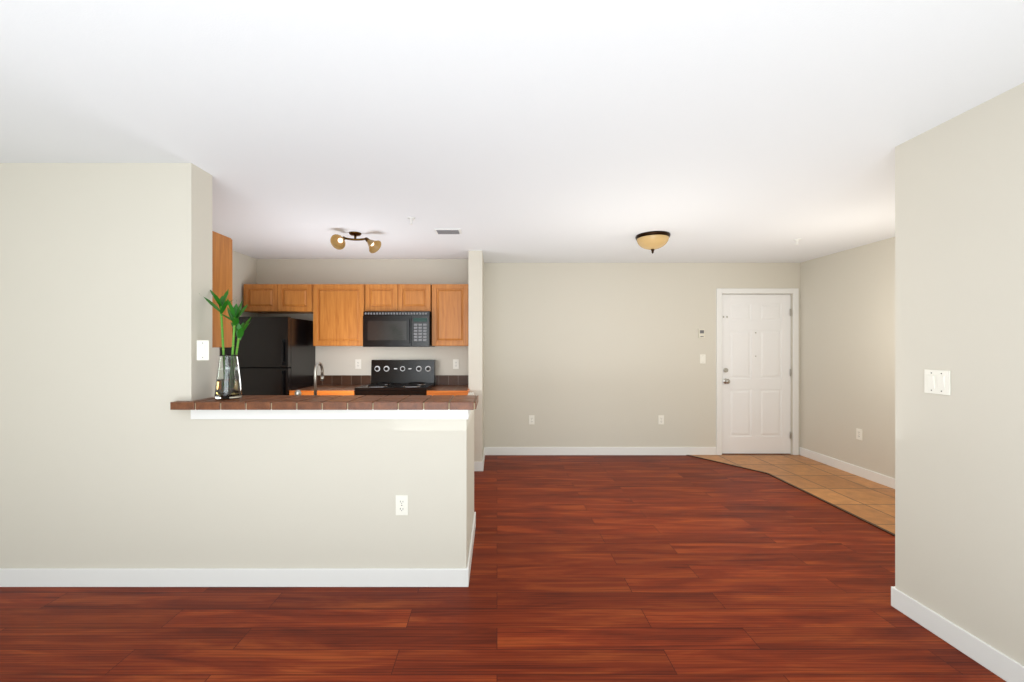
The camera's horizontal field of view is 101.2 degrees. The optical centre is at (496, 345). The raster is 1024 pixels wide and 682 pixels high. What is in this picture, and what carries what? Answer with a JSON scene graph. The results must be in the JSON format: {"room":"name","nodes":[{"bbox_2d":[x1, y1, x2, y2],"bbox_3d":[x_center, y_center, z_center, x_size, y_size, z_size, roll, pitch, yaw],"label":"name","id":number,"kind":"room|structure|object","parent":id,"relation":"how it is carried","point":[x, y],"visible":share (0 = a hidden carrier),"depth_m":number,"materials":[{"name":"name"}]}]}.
{"room":"empty living room","nodes":[
{"label":"empty living room","id":0,"kind":"room"},
{"bbox_2d":[0,163,468,567],"bbox_3d":[-1.863,0.165,2.522,3.373,2.450,0.180,0,0,0],"label":"wall","id":1,"kind":"structure","parent":0,"point":[105,289],"depth_m":2.43,"materials":[{"name":"beige paint"}]},
{"bbox_2d":[197,340,208,359],"bbox_3d":[-1.700,0.025,2.425,0.070,0.115,0.013,0,0,0],"label":"light switch","id":2,"kind":"object","parent":1,"relation":"attached to","point":[202,349],"visible":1,"depth_m":2.42,"materials":[{"name":"white plastic"}]},
{"bbox_2d":[212,231,231,347],"bbox_3d":[-2.385,-0.370,2.780,1.070,0.760,0.331,0,0,0],"label":"upper cabinet","id":3,"kind":"object","parent":1,"relation":"attached to","point":[221,264],"visible":0.08,"depth_m":2.82,"materials":[{"name":"brown wood"}]},
{"bbox_2d":[0,568,468,586],"bbox_3d":[-1.782,1.337,2.425,3.236,0.105,0.013,0,0,0],"label":"baseboard","id":4,"kind":"structure","parent":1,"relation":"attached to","point":[234,577],"depth_m":2.42,"materials":[{"name":"white wood"}]},
{"bbox_2d":[170,395,478,409],"bbox_3d":[-0.986,0.339,2.542,1.734,0.044,0.339,0,0,0],"label":"countertop","id":5,"kind":"structure","parent":1,"relation":"on","point":[356,402],"depth_m":2.37,"materials":[{"name":"tile"}]},
{"bbox_2d":[204,289,251,398],"bbox_3d":[-1.648,-0.036,2.553,0.306,0.703,0.271,0,0,0],"label":"vase","id":6,"kind":"object","parent":5,"relation":"on","point":[228,383],"visible":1,"depth_m":2.52,"materials":[{"name":"clear glass"}]},
{"bbox_2d":[191,409,469,418],"bbox_3d":[-0.965,0.391,2.515,1.600,0.062,0.194,0,0,0],"label":"trim","id":7,"kind":"structure","parent":1,"relation":"attached to","point":[331,414],"depth_m":2.42,"materials":[{"name":"white wood"}]},
{"bbox_2d":[396,495,407,514],"bbox_3d":[-0.550,0.920,2.427,0.070,0.115,0.009,0,0,0],"label":"outlet","id":8,"kind":"object","parent":1,"relation":"attached to","point":[401,504],"visible":1,"depth_m":2.42,"materials":[{"name":"white plastic"}]},
{"bbox_2d":[212,250,256,396],"bbox_3d":[-3.005,0.165,3.866,0.150,2.450,2.508,0,0,0],"label":"wall","id":9,"kind":"structure","parent":0,"point":[244,269],"depth_m":4.78,"materials":[{"name":"beige paint"}]},
{"bbox_2d":[257,259,467,381],"bbox_3d":[-1.698,0.165,5.310,2.763,2.450,0.380,0,0,0],"label":"wall","id":10,"kind":"structure","parent":0,"point":[336,360],"depth_m":5.12,"materials":[{"name":"beige paint"}]},
{"bbox_2d":[244,284,291,313],"bbox_3d":[-2.676,-0.551,4.958,0.446,0.317,0.320,0,0,0],"label":"upper cabinet","id":11,"kind":"object","parent":10,"relation":"attached to","point":[260,298],"depth_m":4.80,"materials":[{"name":"brown wood"}]},
{"bbox_2d":[284,284,311,313],"bbox_3d":[-2.338,-0.551,4.958,0.446,0.317,0.320,0,0,0],"label":"upper cabinet","id":12,"kind":"object","parent":10,"relation":"attached to","point":[297,297],"depth_m":4.80,"materials":[{"name":"brown wood"}]},
{"bbox_2d":[312,284,363,345],"bbox_3d":[-1.810,-0.355,4.958,0.588,0.710,0.320,0,0,0],"label":"upper cabinet","id":13,"kind":"object","parent":10,"relation":"attached to","point":[336,310],"depth_m":4.80,"materials":[{"name":"brown wood"}]},
{"bbox_2d":[355,359,360,368],"bbox_3d":[-1.690,0.220,5.115,0.070,0.115,0.009,0,0,0],"label":"electrical outlet","id":14,"kind":"object","parent":10,"relation":"attached to","point":[357,363],"visible":1,"depth_m":5.11,"materials":[{"name":"white plastic"}]},
{"bbox_2d":[364,284,403,311],"bbox_3d":[-1.294,-0.551,4.958,0.430,0.317,0.320,0,0,0],"label":"upper cabinet","id":15,"kind":"object","parent":10,"relation":"attached to","point":[377,297],"depth_m":4.80,"materials":[{"name":"brown wood"}]},
{"bbox_2d":[363,312,434,346],"bbox_3d":[-1.133,-0.190,4.896,0.749,0.399,0.443,0,0,0],"label":"microwave","id":16,"kind":"object","parent":15,"relation":"attached to","point":[397,329],"visible":1,"depth_m":4.71,"materials":[{"name":"black metal"}]},
{"bbox_2d":[404,284,431,311],"bbox_3d":[-0.972,-0.551,4.958,0.430,0.317,0.320,0,0,0],"label":"upper cabinet","id":17,"kind":"object","parent":10,"relation":"attached to","point":[417,297],"depth_m":4.80,"materials":[{"name":"brown wood"}]},
{"bbox_2d":[432,284,467,345],"bbox_3d":[-0.536,-0.355,4.958,0.424,0.710,0.320,0,0,0],"label":"upper cabinet","id":18,"kind":"object","parent":10,"relation":"attached to","point":[449,301],"depth_m":4.80,"materials":[{"name":"brown wood"}]},
{"bbox_2d":[453,359,458,368],"bbox_3d":[-0.500,0.220,5.115,0.070,0.115,0.009,0,0,0],"label":"electrical outlet","id":19,"kind":"object","parent":10,"relation":"attached to","point":[455,363],"visible":1,"depth_m":5.11,"materials":[{"name":"white plastic"}]},
{"bbox_2d":[468,392,473,545],"bbox_3d":[-0.197,0.875,2.936,0.040,1.030,0.648,0,0,0],"label":"wall","id":20,"kind":"structure","parent":0,"point":[471,466],"depth_m":2.92,"materials":[{"name":"beige paint"}]},
{"bbox_2d":[467,512,475,577],"bbox_3d":[-0.171,1.337,2.846,0.013,0.105,0.828,0,0,0],"label":"baseboard","id":21,"kind":"structure","parent":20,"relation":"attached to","point":[469,561],"depth_m":2.78,"materials":[{"name":"white wood"}]},
{"bbox_2d":[468,251,483,461],"bbox_3d":[-0.241,0.165,5.085,0.152,2.450,0.830,0,0,0],"label":"wall","id":22,"kind":"structure","parent":0,"point":[475,322],"depth_m":4.67,"materials":[{"name":"beige paint"}]},
{"bbox_2d":[474,462,482,470],"bbox_3d":[-0.234,1.337,4.663,0.165,0.105,0.013,0,0,0],"label":"baseboard","id":23,"kind":"structure","parent":22,"relation":"attached to","point":[478,466],"depth_m":4.66,"materials":[{"name":"white wood"}]},
{"bbox_2d":[482,447,484,468],"bbox_3d":[-0.159,1.337,5.003,0.013,0.105,0.667,0,0,0],"label":"baseboard","id":24,"kind":"structure","parent":22,"relation":"attached to","point":[483,459],"depth_m":4.95,"materials":[{"name":"white wood"}]},
{"bbox_2d":[0,454,1005,681],"bbox_3d":[0.230,1.420,1.475,7.560,0.060,8.050,0,0,0],"label":"floor","id":25,"kind":"structure","parent":0,"point":[635,568],"depth_m":2.22,"materials":[{"name":"brown wood"}]},
{"bbox_2d":[221,317,314,394],"bbox_3d":[-2.560,0.534,4.742,0.710,1.712,0.715,0,0,0],"label":"refrigerator","id":26,"kind":"object","parent":25,"relation":"on","point":[276,355],"visible":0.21,"depth_m":4.43,"materials":[{"name":"black metal"}]},
{"bbox_2d":[289,375,370,395],"bbox_3d":[-1.855,0.874,4.779,0.686,1.033,0.678,0,0,0],"label":"base cabinet","id":27,"kind":"object","parent":25,"relation":"on","point":[343,385],"visible":0.23,"depth_m":5.05,"materials":[{"name":"brown wood"}]},
{"bbox_2d":[354,360,435,395],"bbox_3d":[-1.127,0.778,4.745,0.763,1.223,0.721,0,0,0],"label":"range","id":28,"kind":"object","parent":25,"relation":"on","point":[403,377],"visible":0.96,"depth_m":5.02,"materials":[{"name":"black metal"}]},
{"bbox_2d":[427,375,468,395],"bbox_3d":[-0.525,0.874,4.779,0.438,1.033,0.678,0,0,0],"label":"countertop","id":29,"kind":"structure","parent":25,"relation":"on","point":[454,385],"depth_m":4.93,"materials":[{"name":"brown wood"}]},
{"bbox_2d":[687,455,894,535],"bbox_3d":[2.681,1.386,3.795,0.552,0.008,3.119,0,0,0],"label":"transition strip","id":30,"kind":"object","parent":25,"relation":"on","point":[864,520],"depth_m":3.86,"materials":[{"name":"brown wood"}]},
{"bbox_3d":[-1.573,0.931,2.938,2.706,0.917,0.648,0,0,0],"label":"base cabinet","id":31,"kind":"object","parent":25,"relation":"on","visible":0},
{"bbox_2d":[295,362,323,395],"bbox_3d":[-1.192,0.290,2.822,0.287,0.364,0.150,0,0,0],"label":"faucet","id":32,"kind":"object","parent":31,"relation":"on","point":[298,392],"visible":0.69,"depth_m":2.77,"materials":[{"name":"silver metal"}]},
{"bbox_2d":[0,0,1023,262],"bbox_3d":[0.230,-1.110,1.475,7.560,0.100,8.050,0,0,0],"label":"ceiling","id":33,"kind":"structure","parent":0,"point":[610,130],"depth_m":1.89,"materials":[{"name":"white paint"}]},
{"bbox_2d":[330,231,380,252],"bbox_3d":[-1.302,-0.966,3.888,0.427,0.189,0.218,0,0,0],"label":"light","id":34,"kind":"object","parent":33,"relation":"attached to","point":[337,241],"visible":1,"depth_m":3.90,"materials":[{"name":"beige glass"}]},
{"bbox_2d":[407,217,414,224],"bbox_3d":[-0.710,-1.033,3.480,0.064,0.054,0.064,0,0,0],"label":"sprinkler","id":35,"kind":"object","parent":33,"relation":"attached to","point":[411,219],"depth_m":3.47,"materials":[{"name":"white"}]},
{"bbox_2d":[434,229,461,233],"bbox_3d":[-0.450,-1.053,3.870,0.240,0.014,0.150,0,0,0],"label":"ceiling vent","id":36,"kind":"object","parent":33,"relation":"in","point":[447,231],"visible":1,"depth_m":3.84,"materials":[{"name":"white metal"}]},
{"bbox_2d":[635,231,669,253],"bbox_3d":[1.490,-0.971,4.020,0.316,0.178,0.316,0,0,0],"label":"ceiling light","id":37,"kind":"object","parent":33,"relation":"attached to","point":[652,241],"visible":1,"depth_m":3.92,"materials":[{"name":"beige glass"}]},
{"bbox_2d":[484,263,799,454],"bbox_3d":[1.923,0.165,5.425,4.175,2.450,0.150,0,0,0],"label":"wall","id":38,"kind":"structure","parent":0,"point":[591,354],"depth_m":5.35,"materials":[{"name":"beige paint"}]},
{"bbox_2d":[529,415,533,423],"bbox_3d":[0.442,0.940,5.345,0.070,0.115,0.009,0,0,0],"label":"outlet","id":39,"kind":"object","parent":38,"relation":"attached to","point":[531,419],"visible":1,"depth_m":5.34,"materials":[{"name":"white plastic"}]},
{"bbox_2d":[485,447,715,454],"bbox_3d":[1.312,1.337,5.343,2.955,0.105,0.013,0,0,0],"label":"baseboard","id":40,"kind":"structure","parent":38,"relation":"attached to","point":[600,450],"depth_m":5.34,"materials":[{"name":"white wood"}]},
{"bbox_2d":[658,415,663,423],"bbox_3d":[2.090,0.940,5.345,0.070,0.115,0.009,0,0,0],"label":"outlet","id":41,"kind":"object","parent":38,"relation":"attached to","point":[660,419],"visible":1,"depth_m":5.34,"materials":[{"name":"white plastic"}]},
{"bbox_2d":[698,329,704,337],"bbox_3d":[2.600,-0.160,5.337,0.072,0.116,0.026,0,0,0],"label":"thermostat","id":42,"kind":"object","parent":38,"relation":"attached to","point":[701,333],"visible":1,"depth_m":5.33,"materials":[{"name":"beige plastic"}]},
{"bbox_2d":[700,354,705,362],"bbox_3d":[2.620,0.165,5.343,0.070,0.115,0.013,0,0,0],"label":"light switch","id":43,"kind":"object","parent":38,"relation":"attached to","point":[702,358],"visible":1,"depth_m":5.34,"materials":[{"name":"white plastic"}]},
{"bbox_2d":[722,294,790,453],"bbox_3d":[3.312,0.358,5.367,0.900,2.040,0.114,0,0,0],"label":"entry door","id":44,"kind":"structure","parent":38,"relation":"in","point":[756,373],"depth_m":5.38,"materials":[{"name":"white wood"}]},
{"bbox_2d":[716,288,798,454],"bbox_3d":[3.312,0.329,5.342,1.040,2.122,0.016,0,0,0],"label":"door frame","id":45,"kind":"structure","parent":38,"relation":"attached to","point":[721,291],"depth_m":5.33,"materials":[{"name":"white wood"}]},
{"bbox_2d":[692,455,894,533],"bbox_3d":[3.140,1.387,3.793,1.440,0.006,3.114,0,0,0],"label":"floor","id":46,"kind":"structure","parent":0,"point":[873,502],"depth_m":4.23,"materials":[{"name":"beige tile"}]},
{"bbox_2d":[800,237,894,477],"bbox_3d":[3.935,0.165,3.793,0.150,2.450,3.114,0,0,0],"label":"wall","id":47,"kind":"structure","parent":0,"point":[847,343],"depth_m":4.59,"materials":[{"name":"beige paint"}]},
{"bbox_2d":[799,447,894,488],"bbox_3d":[3.853,1.337,3.792,0.013,0.105,3.113,0,0,0],"label":"baseboard","id":48,"kind":"structure","parent":47,"relation":"attached to","point":[882,479],"depth_m":4.57,"materials":[{"name":"white wood"}]},
{"bbox_2d":[856,428,861,439],"bbox_3d":[3.855,0.940,4.470,0.009,0.115,0.070,0,0,0],"label":"outlet","id":49,"kind":"object","parent":47,"relation":"attached to","point":[858,434],"visible":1,"depth_m":4.47,"materials":[{"name":"white plastic"}]},
{"bbox_2d":[895,83,1023,665],"bbox_3d":[3.065,0.165,-0.082,1.890,2.450,4.636,0,0,0],"label":"wall","id":50,"kind":"structure","parent":0,"point":[959,316],"depth_m":1.91,"materials":[{"name":"beige paint"}]},
{"bbox_2d":[924,369,949,394],"bbox_3d":[2.113,0.173,2.020,0.013,0.115,0.115,0,0,0],"label":"light switch","id":51,"kind":"object","parent":50,"relation":"attached to","point":[936,381],"visible":1,"depth_m":2.02,"materials":[{"name":"white plastic"}]},
{"bbox_2d":[891,586,1023,681],"bbox_3d":[2.114,1.337,-0.075,0.013,0.105,4.649,0,0,0],"label":"baseboard","id":52,"kind":"structure","parent":50,"relation":"attached to","point":[1003,666],"depth_m":1.91,"materials":[{"name":"white wood"}]}
]}

